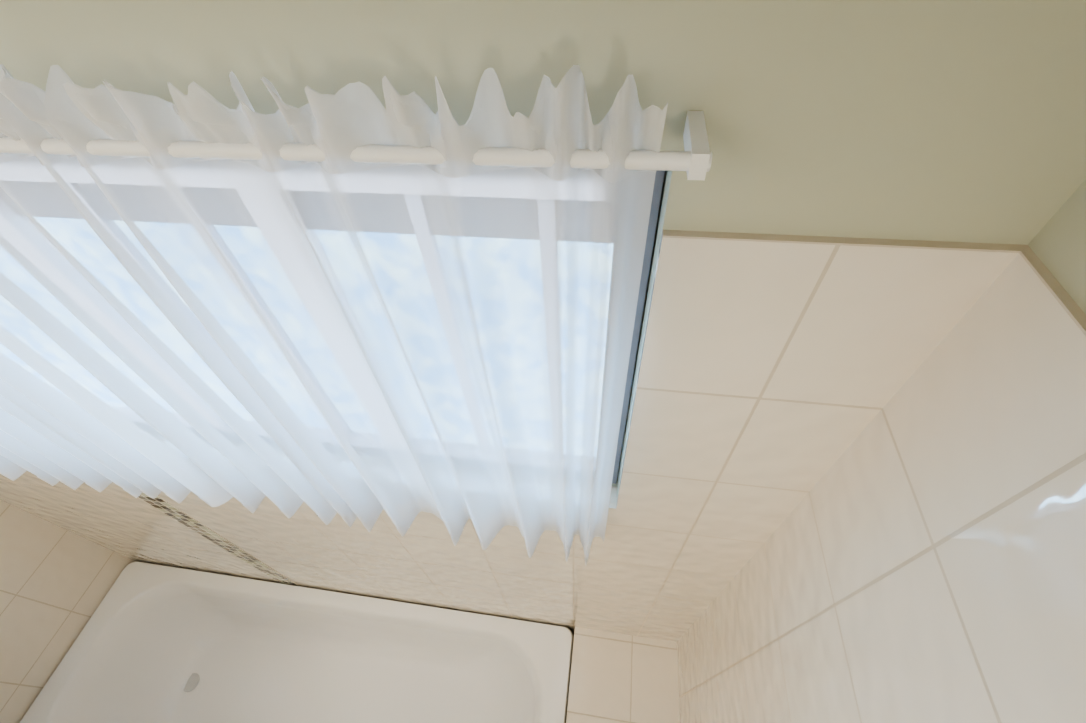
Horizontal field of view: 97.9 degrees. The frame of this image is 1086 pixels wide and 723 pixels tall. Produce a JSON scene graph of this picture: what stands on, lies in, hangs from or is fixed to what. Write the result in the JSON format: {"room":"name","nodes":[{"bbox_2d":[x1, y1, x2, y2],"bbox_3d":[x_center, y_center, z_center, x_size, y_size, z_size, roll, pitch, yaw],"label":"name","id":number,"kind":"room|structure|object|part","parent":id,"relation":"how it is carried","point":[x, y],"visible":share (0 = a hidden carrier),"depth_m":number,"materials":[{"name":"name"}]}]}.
{"room":"bathroom","nodes":[
{"label":"bathroom","id":0,"kind":"room"},
{"bbox_2d":[0,0,1085,497],"bbox_3d":[-0.604,-0.166,0.559,1.960,0.930,0.120,5,50,7],"label":"wall","id":1,"kind":"structure","parent":0,"point":[981,81],"depth_m":0.30,"materials":[{"name":"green paint"}]},
{"bbox_2d":[0,64,711,564],"bbox_3d":[-0.683,0.013,0.629,1.615,0.730,0.085,5,50,7],"label":"curtain","id":2,"kind":"object","parent":1,"relation":"hanging from","point":[350,302],"visible":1,"depth_m":0.42,"materials":[{"name":"white fabric"}]},
{"bbox_3d":[-0.699,-0.182,0.385,1.615,0.010,0.011,5,50,7],"label":"rod","id":3,"kind":"part","parent":2,"relation":"part of","materials":[{"name":"white plastic"}]},
{"bbox_2d":[616,230,1032,527],"bbox_3d":[0.236,0.079,0.561,0.260,0.530,0.008,5,50,7],"label":"wall tiles","id":4,"kind":"structure","parent":1,"relation":"attached to","point":[776,372],"depth_m":0.45,"materials":[{"name":"beige tile"}]},
{"bbox_2d":[1028,179,1085,313],"bbox_3d":[0.226,1.568,0.006,0.100,2.400,3.220,5,50,7],"label":"wall","id":5,"kind":"structure","parent":0,"point":[1057,244],"depth_m":0.31,"materials":[{"name":"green paint"}]},
{"bbox_2d":[677,251,1085,722],"bbox_3d":[0.344,0.843,0.871,0.008,2.000,0.732,5,50,7],"label":"wall tile","id":6,"kind":"structure","parent":5,"relation":"attached to","point":[919,556],"depth_m":0.39,"materials":[{"name":"beige tile"}]},
{"bbox_3d":[-0.733,2.283,1.069,1.960,0.050,3.000,5,50,7],"label":"floor","id":7,"kind":"structure","parent":0,"visible":0},
{"bbox_2d":[20,561,572,722],"bbox_3d":[-0.734,1.186,1.618,1.620,0.525,0.616,5,50,7],"label":"bath","id":8,"kind":"object","parent":7,"relation":"on","point":[155,643],"visible":1,"depth_m":1.69,"materials":[{"name":"white ceramic"}]},
{"bbox_2d":[566,627,679,722],"bbox_3d":[0.227,1.263,1.491,0.318,0.525,0.620,5,50,7],"label":"wall","id":9,"kind":"structure","parent":7,"relation":"on","point":[619,678],"depth_m":1.41,"materials":[{"name":"tile"}]},
{"bbox_3d":[-1.689,0.768,0.804,0.100,2.400,1.544,5,50,7],"label":"wall","id":10,"kind":"structure","parent":0,"visible":0},
{"bbox_2d":[0,500,135,722],"bbox_3d":[-1.590,0.712,1.107,0.008,2.000,0.792,5,50,7],"label":"wall tile","id":11,"kind":"structure","parent":10,"relation":"attached to","point":[56,583],"depth_m":1.45,"materials":[{"name":"beige tile"}]},
{"bbox_3d":[-0.545,0.606,1.475,1.960,1.470,0.120,5,50,7],"label":"wall","id":12,"kind":"structure","parent":0,"visible":0},
{"bbox_2d":[113,482,298,585],"bbox_3d":[-0.908,0.482,1.299,0.070,0.925,0.002,5,50,7],"label":"wall tiles","id":13,"kind":"structure","parent":12,"relation":"attached to","point":[171,511],"depth_m":1.29,"materials":[{"name":"beige tile"}]},
{"bbox_2d":[0,471,776,641],"bbox_3d":[-0.554,0.655,1.435,1.960,1.470,0.008,5,50,7],"label":"wall tiles","id":14,"kind":"structure","parent":12,"relation":"attached to","point":[657,576],"depth_m":1.18,"materials":[{"name":"beige tile"}]},
{"bbox_2d":[609,486,616,503],"bbox_3d":[-0.608,0.168,0.891,1.480,0.008,0.030,5,50,7],"label":"window sill","id":15,"kind":"structure","parent":12,"relation":"on","point":[613,497],"depth_m":0.79,"materials":[{"name":"white"}]},
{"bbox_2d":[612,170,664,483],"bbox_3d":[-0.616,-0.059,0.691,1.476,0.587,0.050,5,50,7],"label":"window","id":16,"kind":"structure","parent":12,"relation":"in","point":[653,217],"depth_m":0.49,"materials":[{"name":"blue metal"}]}
]}

